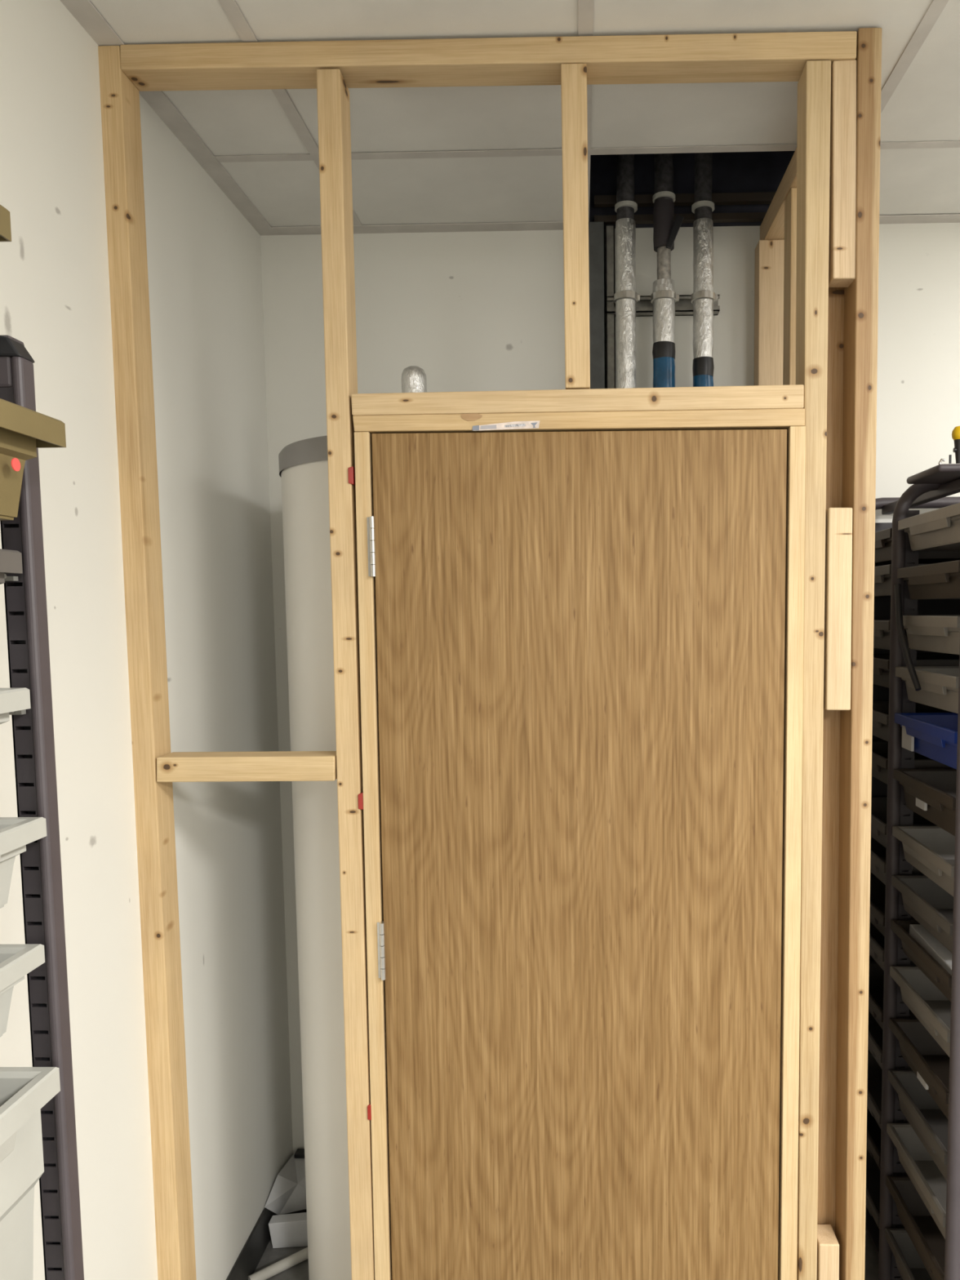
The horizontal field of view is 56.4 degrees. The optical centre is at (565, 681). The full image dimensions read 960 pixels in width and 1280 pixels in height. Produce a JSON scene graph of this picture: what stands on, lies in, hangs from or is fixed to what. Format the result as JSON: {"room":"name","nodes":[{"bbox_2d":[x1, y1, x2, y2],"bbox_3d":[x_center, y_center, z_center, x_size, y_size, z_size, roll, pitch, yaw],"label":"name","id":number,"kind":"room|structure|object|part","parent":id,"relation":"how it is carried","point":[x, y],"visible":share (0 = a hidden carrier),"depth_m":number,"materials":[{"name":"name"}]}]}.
{"room":"storage room","nodes":[
{"label":"storage room","id":0,"kind":"room"},
{"bbox_2d":[0,0,293,1279],"bbox_3d":[-0.927,0.050,-0.517,0.120,3.350,6.248,-1,4,1],"label":"wall","id":1,"kind":"structure","parent":0,"point":[204,256],"depth_m":1.74,"materials":[{"name":"white paint"}]},
{"bbox_2d":[226,1153,293,1279],"bbox_3d":[-0.799,1.460,2.237,0.006,0.106,0.733,-1,4,1],"label":"baseboard","id":2,"kind":"structure","parent":1,"relation":"attached to","point":[255,1246],"depth_m":2.27,"materials":[{"name":"black plastic"}]},
{"bbox_2d":[59,0,959,235],"bbox_3d":[1.418,-1.365,-0.670,4.840,0.753,6.248,-1,4,1],"label":"ceiling","id":3,"kind":"structure","parent":0,"point":[433,159],"depth_m":1.85,"materials":[{"name":"white tile"}]},
{"bbox_2d":[650,153,684,387],"bbox_3d":[0.255,-0.661,2.322,0.071,2.300,0.113,-2,5,-22],"label":"insulated pipe","id":4,"kind":"object","parent":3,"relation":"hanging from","point":[664,297],"visible":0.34,"depth_m":2.26,"materials":[{"name":"metal"}]},
{"bbox_3d":[0.277,-1.137,2.246,0.046,0.085,0.010,-1,4,-7],"label":"valve lever","id":5,"kind":"part","parent":4,"relation":"part of","materials":[{"name":"black plastic"}]},
{"bbox_3d":[0.426,-1.229,2.352,0.700,0.016,0.020,-1,4,1],"label":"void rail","id":6,"kind":"part","parent":3,"relation":"part of","materials":[{"name":"brown metal"}]},
{"bbox_3d":[0.426,-1.266,2.329,0.700,0.022,0.020,-1,4,1],"label":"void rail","id":7,"kind":"part","parent":3,"relation":"part of","materials":[{"name":"black metal"}]},
{"bbox_2d":[253,1208,878,1279],"bbox_3d":[1.450,1.748,-0.427,4.840,0.100,6.248,-1,4,1],"label":"floor","id":8,"kind":"structure","parent":0,"point":[271,1255],"depth_m":2.30,"materials":[{"name":"grey plastic"}]},
{"bbox_2d":[0,334,84,1279],"bbox_3d":[-0.641,0.657,0.684,0.335,1.906,0.402,-1,4,1],"label":"rack","id":9,"kind":"object","parent":8,"relation":"on","point":[25,595],"visible":0.8,"depth_m":0.82,"materials":[{"name":"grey metal"}]},
{"bbox_2d":[0,204,11,241],"bbox_3d":[-0.632,-0.339,0.583,0.330,0.084,0.335,-1,4,1],"label":"storage bin","id":10,"kind":"object","parent":9,"relation":"on","point":[5,218],"visible":1,"depth_m":0.74,"materials":[{"name":"beige plastic"}]},
{"bbox_2d":[0,548,22,584],"bbox_3d":[-0.685,-0.065,0.639,0.400,0.075,0.313,-1,4,1],"label":"tray","id":11,"kind":"object","parent":9,"relation":"in","point":[11,561],"visible":1,"depth_m":0.78,"materials":[{"name":"grey plastic"}]},
{"bbox_3d":[-0.652,-0.244,0.804,0.324,0.126,0.024,-1,4,1],"label":"rail","id":12,"kind":"part","parent":9,"relation":"part of","materials":[{"name":"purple metal"}]},
{"bbox_2d":[0,687,31,724],"bbox_3d":[-0.684,0.056,0.649,0.400,0.075,0.313,-1,4,1],"label":"tray","id":13,"kind":"object","parent":9,"relation":"in","point":[16,699],"visible":1,"depth_m":0.78,"materials":[{"name":"beige plastic"}]},
{"bbox_2d":[0,943,44,1036],"bbox_3d":[-0.681,0.292,0.667,0.400,0.075,0.313,-1,4,1],"label":"tray","id":14,"kind":"object","parent":9,"relation":"in","point":[16,961],"visible":1,"depth_m":0.79,"materials":[{"name":"beige plastic"}]},
{"bbox_2d":[0,817,46,908],"bbox_3d":[-0.674,0.174,0.658,0.400,0.075,0.313,-1,4,1],"label":"tray","id":15,"kind":"object","parent":9,"relation":"in","point":[15,833],"visible":1,"depth_m":0.78,"materials":[{"name":"beige plastic"}]},
{"bbox_2d":[0,1066,60,1279],"bbox_3d":[-0.672,0.495,0.683,0.400,0.250,0.313,-1,4,1],"label":"storage bin","id":16,"kind":"object","parent":9,"relation":"in","point":[24,1091],"visible":1,"depth_m":0.79,"materials":[{"name":"beige plastic"}]},
{"bbox_2d":[0,398,66,519],"bbox_3d":[-0.601,-0.165,0.605,0.345,0.086,0.317,-1,4,1],"label":"storage bin","id":17,"kind":"object","parent":9,"relation":"attached to","point":[23,430],"visible":1,"depth_m":0.72,"materials":[{"name":"beige plastic"}]},
{"bbox_2d":[248,1247,308,1279],"bbox_3d":[-0.715,1.495,2.285,0.196,0.026,0.026,-4,6,-40],"label":"pipe","id":18,"kind":"object","parent":8,"relation":"on","point":[301,1255],"visible":0.76,"depth_m":2.27,"materials":[{"name":"white plastic"}]},
{"bbox_2d":[264,1153,306,1214],"bbox_3d":[-0.724,1.412,2.467,0.140,0.130,0.228,-1,4,1],"label":"crumpled paper","id":19,"kind":"object","parent":8,"relation":"on","point":[287,1194],"visible":0.6,"depth_m":2.45,"materials":[{"name":"white paper"}]},
{"bbox_2d":[268,1212,307,1248],"bbox_3d":[-0.730,1.464,2.373,0.114,0.073,0.035,-1,4,-4],"label":"carton","id":20,"kind":"object","parent":8,"relation":"on","point":[286,1230],"visible":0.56,"depth_m":2.36,"materials":[{"name":"white cardboard"}]},
{"bbox_2d":[278,365,426,1279],"bbox_3d":[-0.338,0.399,2.104,0.589,2.234,0.589,-1,4,1],"label":"cylinder","id":21,"kind":"object","parent":8,"relation":"on","point":[303,464],"visible":0.27,"depth_m":1.89,"materials":[{"name":"metal"}]},
{"bbox_3d":[-0.347,-0.492,2.035,0.589,0.054,0.589,-1,4,1],"label":"lid","id":22,"kind":"part","parent":21,"relation":"part of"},
{"bbox_3d":[-0.337,0.511,2.113,0.581,1.969,0.581,-1,4,1],"label":"casing","id":23,"kind":"part","parent":21,"relation":"part of","materials":[{"name":"white plastic"}]},
{"bbox_2d":[97,27,881,1279],"bbox_3d":[-0.117,0.200,2.086,1.411,2.768,0.811,-1,4,1],"label":"frame","id":24,"kind":"object","parent":8,"relation":"on","point":[817,249],"visible":0.91,"depth_m":1.65,"materials":[{"name":"brown wood"}]},
{"bbox_2d":[347,466,355,485],"bbox_3d":[-0.396,-0.384,1.671,0.009,0.032,0.063,-1,4,1],"label":"red packer","id":25,"kind":"object","parent":24,"relation":"attached to","point":[351,470],"visible":0.5,"depth_m":1.64,"materials":[{"name":"plastic"}]},
{"bbox_2d":[358,791,363,809],"bbox_3d":[-0.389,0.225,1.719,0.009,0.032,0.063,-1,4,1],"label":"red packer","id":26,"kind":"object","parent":24,"relation":"attached to","point":[360,795],"visible":0.49,"depth_m":1.69,"materials":[{"name":"plastic"}]},
{"bbox_2d":[367,1102,371,1119],"bbox_3d":[-0.382,0.840,1.767,0.009,0.032,0.063,-1,4,1],"label":"red packer","id":27,"kind":"object","parent":24,"relation":"attached to","point":[369,1106],"visible":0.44,"depth_m":1.74,"materials":[{"name":"plastic"}]},
{"bbox_3d":[-0.141,-1.125,1.615,1.314,0.051,0.070,-1,4,1],"label":"plate","id":28,"kind":"part","parent":24,"relation":"part of","materials":[{"name":"brown wood"}]},
{"bbox_2d":[352,408,805,1279],"bbox_3d":[0.032,0.520,1.746,0.836,2.041,0.105,-1,4,1],"label":"door","id":29,"kind":"structure","parent":24,"relation":"attached to","point":[581,633],"depth_m":1.69,"materials":[{"name":"brown wood"}]},
{"bbox_2d":[472,420,539,431],"bbox_3d":[-0.109,-0.469,1.628,0.124,0.016,0.001,-1,4,1],"label":"paper label","id":30,"kind":"object","parent":29,"relation":"attached to","point":[516,424],"visible":1,"depth_m":1.63,"materials":[{"name":"paper"}]},
{"bbox_3d":[0.541,-1.158,2.008,0.058,0.058,0.730,-1,4,1],"label":"return rail","id":31,"kind":"part","parent":24,"relation":"part of","materials":[{"name":"brown wood"}]},
{"bbox_3d":[0.556,0.188,1.708,0.049,2.697,0.075,-1,4,1],"label":"corner post","id":32,"kind":"part","parent":24,"relation":"part of","materials":[{"name":"brown wood"}]},
{"bbox_2d":[865,478,959,1279],"bbox_3d":[0.965,0.506,2.061,0.440,1.940,0.775,-1,4,1],"label":"rack","id":33,"kind":"object","parent":8,"relation":"on","point":[917,495],"visible":0.26,"depth_m":2.04,"materials":[{"name":"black metal"}]},
{"bbox_2d":[865,1205,879,1257],"bbox_3d":[0.975,1.445,2.135,0.380,0.015,0.713,-1,4,1],"label":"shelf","id":34,"kind":"object","parent":33,"relation":"attached to","point":[872,1228],"depth_m":2.31,"materials":[{"name":"black metal"}]},
{"bbox_2d":[865,1147,879,1228],"bbox_3d":[0.963,1.325,2.318,0.400,0.070,0.320,-1,4,1],"label":"tray","id":35,"kind":"object","parent":33,"relation":"in","point":[873,1171],"visible":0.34,"depth_m":2.38,"materials":[{"name":"grey plastic"}]},
{"bbox_2d":[866,1107,908,1176],"bbox_3d":[0.962,1.172,2.307,0.400,0.070,0.320,-1,4,1],"label":"tray","id":36,"kind":"object","parent":33,"relation":"in","point":[873,1131],"visible":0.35,"depth_m":2.32,"materials":[{"name":"brown plastic"}]},
{"bbox_2d":[866,1050,909,1128],"bbox_3d":[0.961,1.066,2.298,0.400,0.070,0.320,-1,4,1],"label":"tray","id":37,"kind":"object","parent":33,"relation":"in","point":[873,1089],"visible":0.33,"depth_m":2.38,"materials":[{"name":"grey plastic"}]},
{"bbox_2d":[867,1010,911,1070],"bbox_3d":[0.959,0.913,2.286,0.400,0.070,0.320,-1,4,1],"label":"tray","id":38,"kind":"object","parent":33,"relation":"in","point":[875,1032],"visible":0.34,"depth_m":2.24,"materials":[{"name":"grey plastic"}]},
{"bbox_2d":[869,876,915,937],"bbox_3d":[0.956,0.578,2.260,0.400,0.070,0.320,-1,4,1],"label":"tray","id":39,"kind":"object","parent":33,"relation":"in","point":[877,888],"visible":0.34,"depth_m":2.39,"materials":[{"name":"brown plastic"}]},
{"bbox_2d":[868,960,916,1030],"bbox_3d":[0.958,0.812,2.278,0.400,0.070,0.320,-1,4,1],"label":"tray","id":40,"kind":"object","parent":33,"relation":"in","point":[876,974],"visible":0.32,"depth_m":2.39,"materials":[{"name":"brown plastic"}]},
{"bbox_2d":[869,920,915,970],"bbox_3d":[0.957,0.663,2.267,0.400,0.070,0.320,-1,4,1],"label":"tray","id":41,"kind":"object","parent":33,"relation":"in","point":[877,940],"visible":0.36,"depth_m":2.20,"materials":[{"name":"grey plastic"}]},
{"bbox_2d":[873,618,919,650],"bbox_3d":[0.949,-0.120,2.206,0.400,0.070,0.320,-1,4,1],"label":"tray","id":42,"kind":"object","parent":33,"relation":"in","point":[882,628],"visible":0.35,"depth_m":2.12,"materials":[{"name":"grey plastic"}]},
{"bbox_2d":[870,836,924,884],"bbox_3d":[0.954,0.449,2.250,0.400,0.070,0.320,-1,4,1],"label":"tray","id":43,"kind":"object","parent":33,"relation":"in","point":[877,852],"visible":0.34,"depth_m":2.18,"materials":[{"name":"grey plastic"}]},
{"bbox_2d":[874,564,927,596],"bbox_3d":[0.947,-0.249,2.196,0.400,0.070,0.320,-1,4,1],"label":"tray","id":44,"kind":"object","parent":33,"relation":"in","point":[882,574],"visible":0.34,"depth_m":2.11,"materials":[{"name":"grey plastic"}]},
{"bbox_2d":[871,797,936,848],"bbox_3d":[0.954,0.358,2.243,0.400,0.070,0.320,-1,4,1],"label":"tray","id":45,"kind":"object","parent":33,"relation":"in","point":[878,805],"visible":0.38,"depth_m":2.38,"materials":[{"name":"grey plastic"}]},
{"bbox_3d":[0.789,0.535,2.069,0.030,1.845,0.012,-1,4,1],"label":"slotted plate","id":46,"kind":"part","parent":33,"relation":"part of","materials":[{"name":"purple metal"}]},
{"bbox_2d":[893,583,920,690],"bbox_3d":[0.734,-0.099,1.916,0.022,0.228,0.151,0,4,2],"label":"strap","id":47,"kind":"object","parent":33,"relation":"hanging from","point":[898,599],"visible":1,"depth_m":1.92,"materials":[{"name":"plastic"}]},
{"bbox_2d":[884,1228,931,1279],"bbox_3d":[0.957,1.350,1.947,0.400,0.085,0.325,-1,4,1],"label":"tray","id":48,"kind":"object","parent":33,"relation":"in","point":[909,1264],"visible":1,"depth_m":2.09,"materials":[{"name":"grey plastic"}]},
{"bbox_2d":[871,740,952,784],"bbox_3d":[0.952,0.203,2.231,0.400,0.070,0.320,-1,4,1],"label":"tray","id":49,"kind":"object","parent":33,"relation":"in","point":[879,748],"visible":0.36,"depth_m":2.15,"materials":[{"name":"brown plastic"}]},
{"bbox_2d":[871,701,952,741],"bbox_3d":[0.951,0.099,2.223,0.400,0.070,0.320,-1,4,1],"label":"tray","id":50,"kind":"object","parent":33,"relation":"in","point":[880,708],"visible":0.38,"depth_m":2.22,"materials":[{"name":"grey plastic"}]},
{"bbox_3d":[0.972,0.488,2.445,0.380,1.835,0.003,-1,4,1],"label":"panel","id":51,"kind":"part","parent":33,"relation":"part of","materials":[{"name":"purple metal"}]},
{"bbox_2d":[885,1176,945,1279],"bbox_3d":[0.955,1.220,1.937,0.400,0.085,0.325,-1,4,1],"label":"tray","id":52,"kind":"object","parent":33,"relation":"in","point":[923,1232],"visible":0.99,"depth_m":2.01,"materials":[{"name":"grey plastic"}]},
{"bbox_2d":[872,653,959,688],"bbox_3d":[0.950,-0.029,2.213,0.400,0.070,0.320,-1,4,1],"label":"tray","id":53,"kind":"object","parent":33,"relation":"in","point":[881,660],"visible":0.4,"depth_m":2.14,"materials":[{"name":"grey plastic"}]},
{"bbox_2d":[886,1123,946,1239],"bbox_3d":[0.954,1.088,1.926,0.400,0.080,0.325,-1,4,1],"label":"tray","id":54,"kind":"object","parent":33,"relation":"in","point":[926,1178],"visible":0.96,"depth_m":1.99,"materials":[{"name":"plastic"}]},
{"bbox_2d":[874,528,959,564],"bbox_3d":[0.946,-0.332,2.189,0.400,0.070,0.320,-1,4,1],"label":"tray","id":55,"kind":"object","parent":33,"relation":"in","point":[882,556],"visible":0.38,"depth_m":2.10,"materials":[{"name":"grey plastic"}]},
{"bbox_2d":[888,1070,948,1181],"bbox_3d":[0.953,0.961,1.917,0.400,0.085,0.325,-1,4,1],"label":"tray","id":56,"kind":"object","parent":33,"relation":"in","point":[926,1119],"visible":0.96,"depth_m":1.99,"materials":[{"name":"grey plastic"}]},
{"bbox_2d":[888,1017,949,1119],"bbox_3d":[0.951,0.834,1.907,0.400,0.080,0.325,-1,4,1],"label":"tray","id":57,"kind":"object","parent":33,"relation":"in","point":[930,1063],"visible":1,"depth_m":1.99,"materials":[{"name":"brown plastic"}]},
{"bbox_2d":[889,965,951,1057],"bbox_3d":[0.950,0.707,1.897,0.400,0.075,0.325,-1,4,1],"label":"tray","id":58,"kind":"object","parent":33,"relation":"in","point":[922,997],"visible":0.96,"depth_m":1.98,"materials":[{"name":"plastic"}]},
{"bbox_3d":[0.846,-0.427,1.990,0.024,0.024,0.745,-1,4,1],"label":"rail","id":59,"kind":"part","parent":33,"relation":"part of","materials":[{"name":"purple metal"}]},
{"bbox_2d":[890,920,951,1001],"bbox_3d":[0.949,0.593,1.888,0.400,0.074,0.325,-1,4,1],"label":"tray","id":60,"kind":"object","parent":33,"relation":"in","point":[923,949],"visible":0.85,"depth_m":1.89,"materials":[{"name":"brown plastic"}]},
{"bbox_2d":[891,875,953,952],"bbox_3d":[0.948,0.493,1.880,0.400,0.075,0.325,-1,4,1],"label":"tray","id":61,"kind":"object","parent":33,"relation":"in","point":[926,901],"visible":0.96,"depth_m":1.96,"materials":[{"name":"grey plastic"}]},
{"bbox_2d":[892,825,955,896],"bbox_3d":[0.947,0.378,1.871,0.400,0.075,0.325,-1,4,1],"label":"tray","id":62,"kind":"object","parent":33,"relation":"in","point":[931,850],"visible":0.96,"depth_m":1.95,"materials":[{"name":"plastic"}]},
{"bbox_2d":[893,768,956,835],"bbox_3d":[0.945,0.251,1.861,0.400,0.085,0.325,-1,4,1],"label":"tray","id":63,"kind":"object","parent":33,"relation":"in","point":[931,793],"visible":0.98,"depth_m":1.90,"materials":[{"name":"brown plastic"}]},
{"bbox_2d":[894,712,958,769],"bbox_3d":[0.944,0.121,1.851,0.400,0.080,0.325,-1,4,1],"label":"tray","id":64,"kind":"object","parent":33,"relation":"in","point":[932,735],"visible":0.98,"depth_m":1.88,"materials":[{"name":"blue plastic"}]},
{"bbox_2d":[895,666,959,713],"bbox_3d":[0.943,0.014,1.843,0.400,0.075,0.325,-1,4,1],"label":"tray","id":65,"kind":"object","parent":33,"relation":"in","point":[939,685],"visible":0.99,"depth_m":1.83,"materials":[{"name":"plastic"}]},
{"bbox_2d":[897,560,959,599],"bbox_3d":[0.941,-0.208,1.825,0.400,0.070,0.325,-1,4,1],"label":"tray","id":66,"kind":"object","parent":33,"relation":"in","point":[940,580],"visible":1,"depth_m":1.81,"materials":[{"name":"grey plastic"}]},
{"bbox_2d":[897,502,959,551],"bbox_3d":[0.939,-0.314,1.817,0.400,0.070,0.325,-1,4,1],"label":"tray","id":67,"kind":"object","parent":33,"relation":"in","point":[936,530],"visible":1,"depth_m":1.81,"materials":[{"name":"plastic"}]},
{"bbox_2d":[902,614,959,654],"bbox_3d":[0.942,-0.101,1.834,0.400,0.075,0.325,-1,4,1],"label":"tray","id":68,"kind":"object","parent":33,"relation":"in","point":[935,633],"visible":0.94,"depth_m":1.81,"materials":[{"name":"plastic"}]},
{"bbox_2d":[906,463,959,484],"bbox_3d":[0.953,-0.440,1.876,0.400,0.016,0.182,-1,4,1],"label":"shelf","id":69,"kind":"object","parent":33,"relation":"on","point":[940,473],"visible":1,"depth_m":1.86,"materials":[{"name":"grey metal"}]},
{"bbox_2d":[937,426,959,464],"bbox_3d":[0.901,-0.497,1.890,0.220,0.096,0.034,-1,4,1],"label":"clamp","id":70,"kind":"object","parent":69,"relation":"on","point":[956,432],"visible":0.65,"depth_m":1.89,"materials":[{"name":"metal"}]},
{"bbox_3d":[0.840,-0.527,1.890,0.033,0.034,0.033,-1,4,1],"label":"knob","id":71,"kind":"part","parent":70,"relation":"part of","materials":[{"name":"yellow plastic"}]},
{"bbox_2d":[260,222,959,1153],"bbox_3d":[1.488,-0.210,2.492,4.840,3.350,0.120,-1,4,1],"label":"wall","id":72,"kind":"structure","parent":0,"point":[482,310],"depth_m":2.40,"materials":[{"name":"white paint"}]},
{"bbox_2d":[294,1148,304,1158],"bbox_3d":[-0.736,1.366,2.573,0.090,0.012,0.030,-1,4,1],"label":"bracket","id":73,"kind":"object","parent":72,"relation":"attached to","point":[300,1153],"visible":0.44,"depth_m":2.56,"materials":[{"name":"plastic"}]},
{"bbox_2d":[588,222,605,388],"bbox_3d":[0.087,-0.463,2.410,0.049,1.496,0.055,-1,4,1],"label":"cable trunking","id":74,"kind":"object","parent":72,"relation":"attached to","point":[596,229],"visible":0.14,"depth_m":2.35,"materials":[{"name":"black plastic"}]},
{"bbox_2d":[604,225,615,388],"bbox_3d":[0.127,-0.465,2.421,0.025,1.496,0.030,-1,4,1],"label":"strut","id":75,"kind":"object","parent":72,"relation":"attached to","point":[609,230],"visible":0.27,"depth_m":2.37,"materials":[{"name":"silver metal"}]},
{"bbox_2d":[606,294,719,316],"bbox_3d":[0.261,-1.005,2.375,0.298,0.042,0.036,-1,4,1],"label":"strut","id":76,"kind":"object","parent":72,"relation":"attached to","point":[683,307],"visible":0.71,"depth_m":2.36,"materials":[{"name":"silver metal"}]},
{"bbox_2d":[613,154,639,388],"bbox_3d":[0.155,-0.660,2.332,0.066,2.302,0.099,-2,5,-20],"label":"insulated pipe","id":77,"kind":"object","parent":76,"relation":"attached to","point":[626,297],"visible":0.33,"depth_m":2.26,"materials":[{"name":"metal"}]},
{"bbox_2d":[691,152,717,386],"bbox_3d":[0.353,-0.662,2.328,0.066,2.300,0.099,-2,5,-20],"label":"insulated pipe","id":78,"kind":"object","parent":76,"relation":"attached to","point":[703,296],"visible":0.38,"depth_m":2.26,"materials":[{"name":"metal"}]}
]}

